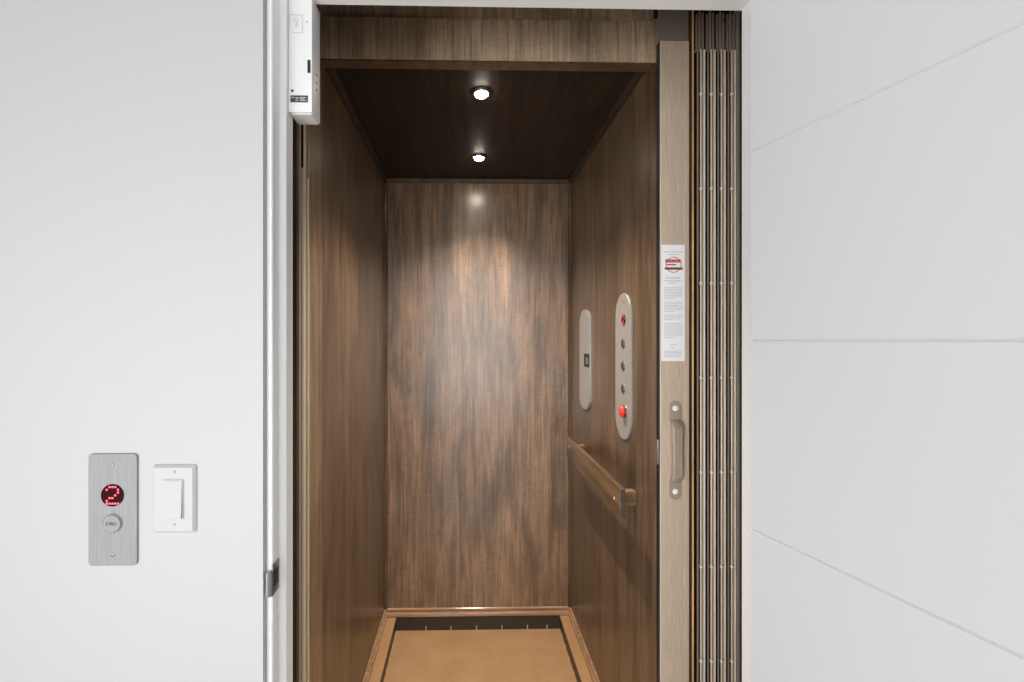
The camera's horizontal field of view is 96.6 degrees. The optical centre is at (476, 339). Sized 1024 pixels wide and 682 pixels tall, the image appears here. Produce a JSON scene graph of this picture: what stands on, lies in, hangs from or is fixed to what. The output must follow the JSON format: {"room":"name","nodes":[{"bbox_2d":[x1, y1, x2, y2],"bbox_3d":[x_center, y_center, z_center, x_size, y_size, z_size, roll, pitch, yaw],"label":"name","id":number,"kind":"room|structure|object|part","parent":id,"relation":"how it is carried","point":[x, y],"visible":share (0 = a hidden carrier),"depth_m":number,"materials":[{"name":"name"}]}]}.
{"room":"elevator landing","nodes":[
{"label":"elevator landing","id":0,"kind":"room"},
{"bbox_2d":[0,0,266,681],"bbox_3d":[-0.116,0.055,0.775,4.200,2.750,0.074,0,0,-1],"label":"wall","id":1,"kind":"structure","parent":0,"point":[133,133],"depth_m":0.73,"materials":[{"name":"grey paint"}]},
{"bbox_2d":[88,453,137,565],"bbox_3d":[-0.580,0.271,0.725,0.076,0.178,0.006,0,0,-1],"label":"station","id":2,"kind":"object","parent":1,"relation":"attached to","point":[112,477],"visible":1,"depth_m":0.72,"materials":[{"name":"metal"}]},
{"bbox_2d":[153,464,196,532],"bbox_3d":[-0.483,0.254,0.725,0.069,0.109,0.010,0,0,-1],"label":"light switch","id":3,"kind":"object","parent":1,"relation":"attached to","point":[174,485],"visible":1,"depth_m":0.72,"materials":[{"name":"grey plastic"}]},
{"bbox_3d":[-0.482,0.254,0.724,0.033,0.064,0.001,0,0,-1],"label":"rocker frame","id":4,"kind":"part","parent":3,"relation":"part of","materials":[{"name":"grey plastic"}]},
{"bbox_2d":[265,558,278,597],"bbox_3d":[-0.334,0.393,0.752,0.009,0.049,0.033,0,0,14],"label":"strike plate","id":5,"kind":"object","parent":1,"relation":"attached to","point":[271,578],"visible":1,"depth_m":0.74,"materials":[{"name":"grey metal"}]},
{"bbox_2d":[267,0,292,681],"bbox_3d":[-0.335,0.417,0.776,0.019,2.026,0.063,0,0,-1],"label":"trim","id":6,"kind":"structure","parent":1,"relation":"attached to","point":[279,119],"depth_m":0.77,"materials":[{"name":"white paint"}]},
{"bbox_2d":[289,0,319,124],"bbox_3d":[-0.304,-0.493,0.807,0.042,0.204,0.045,0,0,-1],"label":"box","id":7,"kind":"object","parent":1,"relation":"attached to","point":[304,15],"visible":1,"depth_m":0.79,"materials":[{"name":"white"}]},
{"bbox_3d":[-0.304,-0.392,0.808,0.034,0.002,0.037,0,0,-1],"label":"plate","id":8,"kind":"part","parent":7,"relation":"part of","materials":[{"name":"white"}]},
{"bbox_2d":[314,0,749,10],"bbox_3d":[0.078,-0.605,0.784,0.845,0.020,0.063,0,0,-1],"label":"trim","id":9,"kind":"structure","parent":1,"relation":"attached to","point":[727,5],"depth_m":0.81,"materials":[{"name":"white paint"}]},
{"bbox_2d":[742,0,751,681],"bbox_3d":[0.491,0.417,0.793,0.020,2.026,0.063,0,0,-1],"label":"trim","id":10,"kind":"structure","parent":1,"relation":"attached to","point":[746,12],"depth_m":0.81,"materials":[{"name":"white paint"}]},
{"bbox_2d":[751,0,1023,681],"bbox_3d":[0.577,0.408,0.358,0.040,2.020,0.812,0,0,-15],"label":"door","id":11,"kind":"structure","parent":1,"relation":"in","point":[887,136],"depth_m":0.56,"materials":[{"name":"grey paint"}]},
{"bbox_2d":[293,118,308,681],"bbox_3d":[-0.437,0.355,1.117,0.023,2.150,0.061,0,0,11],"label":"door frame","id":12,"kind":"structure","parent":0,"point":[300,132],"depth_m":1.11,"materials":[{"name":"brown metal"}]},
{"bbox_2d":[320,68,383,681],"bbox_3d":[-0.456,0.317,1.704,0.030,2.225,1.095,0,0,-1],"label":"wall","id":13,"kind":"structure","parent":0,"point":[352,183],"depth_m":1.58,"materials":[{"name":"brown wood"}]},
{"bbox_2d":[309,69,321,681],"bbox_3d":[-0.429,0.344,1.207,0.004,2.173,0.107,0,0,-1],"label":"trim","id":14,"kind":"structure","parent":13,"relation":"attached to","point":[315,131],"depth_m":1.21,"materials":[{"name":"brown wood"}]},
{"bbox_2d":[325,68,387,181],"bbox_3d":[-0.433,-0.786,1.739,0.018,0.018,0.992,0,0,-1],"label":"trim","id":15,"kind":"structure","parent":13,"relation":"attached to","point":[332,73],"depth_m":1.60,"materials":[{"name":"brown wood"}]},
{"bbox_2d":[363,610,386,681],"bbox_3d":[-0.435,1.347,1.750,0.014,0.040,0.978,0,0,-1],"label":"baseboard","id":16,"kind":"structure","parent":13,"relation":"attached to","point":[370,665],"depth_m":1.97,"materials":[{"name":"brown wood"}]},
{"bbox_2d":[369,617,395,681],"bbox_3d":[-0.413,1.370,1.757,0.057,0.005,0.991,0,0,-1],"label":"trim","id":17,"kind":"structure","parent":13,"relation":"attached to","point":[377,670],"depth_m":2.00,"materials":[{"name":"brown wood"}]},
{"bbox_2d":[384,182,387,609],"bbox_3d":[-0.445,0.275,2.245,0.014,2.104,0.014,0,0,-1],"label":"trim","id":18,"kind":"structure","parent":13,"relation":"attached to","point":[385,183],"depth_m":2.24,"materials":[{"name":"brown wood"}]},
{"bbox_2d":[388,183,567,607],"bbox_3d":[0.009,0.317,2.277,0.962,2.225,0.030,0,0,-1],"label":"wall","id":19,"kind":"structure","parent":0,"point":[478,273],"depth_m":2.26,"materials":[{"name":"brown wood"}]},
{"bbox_2d":[385,178,569,183],"bbox_3d":[0.009,-0.786,2.253,0.922,0.018,0.018,0,0,-1],"label":"trim","id":20,"kind":"structure","parent":19,"relation":"attached to","point":[390,180],"depth_m":2.25,"materials":[{"name":"brown wood"}]},
{"bbox_2d":[386,606,569,617],"bbox_3d":[0.009,1.347,2.254,0.922,0.040,0.014,0,0,-1],"label":"baseboard","id":21,"kind":"structure","parent":19,"relation":"attached to","point":[516,610],"depth_m":2.25,"materials":[{"name":"brown wood"}]},
{"bbox_2d":[380,615,580,681],"bbox_3d":[0.019,1.399,1.744,0.922,0.063,1.034,0,0,-1],"label":"trim","id":22,"kind":"structure","parent":19,"relation":"attached to","point":[475,622],"depth_m":2.24,"materials":[{"name":"brown metal"}]},
{"bbox_2d":[383,629,576,681],"bbox_3d":[0.020,1.455,1.696,0.982,0.050,1.191,0,0,-1],"label":"floor","id":23,"kind":"structure","parent":0,"point":[498,655],"depth_m":2.05,"materials":[{"name":"brown wood"}]},
{"bbox_2d":[335,68,634,178],"bbox_3d":[0.019,-0.810,1.772,0.982,0.030,1.039,0,0,-1],"label":"ceiling","id":24,"kind":"structure","parent":0,"point":[418,123],"depth_m":1.62,"materials":[{"name":"brown wood"}]},
{"bbox_2d":[472,154,485,160],"bbox_3d":[0.011,-0.786,1.972,0.060,0.017,0.060,0,0,-1],"label":"recessed light","id":25,"kind":"object","parent":24,"relation":"in","point":[478,157],"visible":1,"depth_m":1.96,"materials":[{"name":"white glass"}]},
{"bbox_2d":[472,87,490,98],"bbox_3d":[0.016,-0.786,1.459,0.060,0.017,0.060,0,0,-1],"label":"recessed light","id":26,"kind":"object","parent":24,"relation":"in","point":[479,92],"visible":1,"depth_m":1.45,"materials":[{"name":"white glass"}]},
{"bbox_2d":[571,69,655,681],"bbox_3d":[0.495,0.317,1.754,0.030,2.225,1.034,0,0,-1],"label":"wall","id":27,"kind":"structure","parent":0,"point":[613,194],"depth_m":1.58,"materials":[{"name":"brown wood"}]},
{"bbox_2d":[320,59,655,71],"bbox_3d":[0.030,-0.745,1.235,0.922,0.004,0.035,0,0,-1],"label":"trim","id":28,"kind":"structure","parent":27,"relation":"attached to","point":[324,63],"depth_m":1.23,"materials":[{"name":"brown wood"}]},
{"bbox_2d":[320,16,657,62],"bbox_3d":[0.030,-0.803,1.234,0.922,0.112,0.036,0,0,-1],"label":"trim","id":29,"kind":"structure","parent":27,"relation":"attached to","point":[394,38],"depth_m":1.22,"materials":[{"name":"brown wood"}]},
{"bbox_2d":[568,183,570,606],"bbox_3d":[0.463,0.275,2.264,0.014,2.104,0.014,0,0,-1],"label":"trim","id":30,"kind":"structure","parent":27,"relation":"attached to","point":[569,185],"depth_m":2.26,"materials":[{"name":"brown wood"}]},
{"bbox_2d":[560,615,592,681],"bbox_3d":[0.452,1.370,1.753,0.057,0.005,1.034,0,0,-1],"label":"trim","id":31,"kind":"structure","parent":27,"relation":"attached to","point":[581,665],"depth_m":2.00,"materials":[{"name":"brown wood"}]},
{"bbox_2d":[568,607,599,681],"bbox_3d":[0.473,1.347,1.748,0.014,0.040,1.021,0,0,-1],"label":"baseboard","id":32,"kind":"structure","parent":27,"relation":"attached to","point":[591,668],"depth_m":1.98,"materials":[{"name":"brown wood"}]},
{"bbox_2d":[579,310,590,409],"bbox_3d":[0.470,0.084,1.970,0.011,0.432,0.166,0,0,-1],"label":"panel","id":33,"kind":"object","parent":27,"relation":"attached to","point":[585,317],"visible":1,"depth_m":1.95,"materials":[{"name":"metal"}]},
{"bbox_2d":[566,437,635,518],"bbox_3d":[0.442,0.468,1.659,0.081,0.086,0.721,0,0,-1],"label":"handrail","id":34,"kind":"object","parent":27,"relation":"attached to","point":[616,496],"visible":1,"depth_m":1.48,"materials":[{"name":"brown wood"}]},
{"bbox_2d":[568,72,644,182],"bbox_3d":[0.471,-0.786,1.757,0.018,0.018,0.992,0,0,-1],"label":"trim","id":35,"kind":"structure","parent":27,"relation":"attached to","point":[636,77],"depth_m":1.62,"materials":[{"name":"brown wood"}]},
{"bbox_2d":[615,293,631,439],"bbox_3d":[0.474,0.086,1.494,0.022,0.480,0.147,0,0,-1],"label":"control panel","id":36,"kind":"object","parent":27,"relation":"attached to","point":[623,318],"visible":1,"depth_m":1.48,"materials":[{"name":"metal"}]},
{"bbox_3d":[0.472,0.232,1.474,0.016,0.037,0.037,0,0,-1],"label":"stop knob","id":37,"kind":"part","parent":36,"relation":"part of","materials":[{"name":"red plastic"}]},
{"bbox_3d":[-0.086,1.460,-0.702,4.200,0.060,3.600,0,0,-1],"label":"floor","id":38,"kind":"structure","parent":0,"visible":0},
{"bbox_2d":[653,9,741,681],"bbox_3d":[0.549,0.289,1.133,0.220,2.259,0.100,0,0,-1],"label":"gate","id":39,"kind":"object","parent":38,"relation":"on","point":[698,92],"visible":0.99,"depth_m":1.11,"materials":[{"name":"brown"}]},
{"bbox_2d":[661,245,684,360],"bbox_3d":[0.475,-0.090,1.099,0.057,0.281,0.002,0,0,-1],"label":"notice","id":40,"kind":"object","parent":39,"relation":"attached to","point":[672,256],"visible":1,"depth_m":1.10,"materials":[{"name":"white paper"}]},
{"bbox_2d":[664,254,682,355],"bbox_3d":[0.475,-0.086,1.099,0.046,0.255,0.001,0,0,-1],"label":"print","id":41,"kind":"object","parent":40,"relation":"attached to","point":[673,263],"depth_m":1.10,"materials":[{"name":"grey paper"}]},
{"bbox_3d":[0.480,0.347,1.109,0.072,2.141,0.017,0,0,-1],"label":"lead post","id":42,"kind":"part","parent":39,"relation":"part of","materials":[{"name":"grey metal"}]},
{"bbox_3d":[0.480,0.267,1.091,0.029,0.238,0.020,0,0,-1],"label":"handle","id":43,"kind":"part","parent":39,"relation":"part of","materials":[{"name":"metal"}]},
{"bbox_3d":[0.546,0.356,1.107,0.004,2.125,0.004,0,0,-1],"label":"hinge rod","id":44,"kind":"part","parent":39,"relation":"part of","materials":[{"name":"beige metal"}]},
{"bbox_3d":[0.572,0.356,1.107,0.004,2.125,0.004,0,0,-1],"label":"hinge rod","id":45,"kind":"part","parent":39,"relation":"part of","materials":[{"name":"beige metal"}]},
{"bbox_3d":[0.597,0.356,1.108,0.004,2.125,0.004,0,0,-1],"label":"hinge rod","id":46,"kind":"part","parent":39,"relation":"part of","materials":[{"name":"beige metal"}]},
{"bbox_3d":[0.622,0.356,1.109,0.004,2.125,0.004,0,0,-1],"label":"hinge rod","id":47,"kind":"part","parent":39,"relation":"part of","materials":[{"name":"beige metal"}]},
{"bbox_3d":[0.056,0.005,1.658,1.940,3.210,1.688,0,0,-1],"label":"wall","id":48,"kind":"structure","parent":0,"visible":0},
{"bbox_2d":[316,4,657,20],"bbox_3d":[0.030,-1.190,1.245,0.982,0.660,0.014,0,0,-1],"label":"trim","id":49,"kind":"structure","parent":48,"relation":"attached to","point":[324,9],"depth_m":1.24,"materials":[{"name":"brown wood"}]}
]}

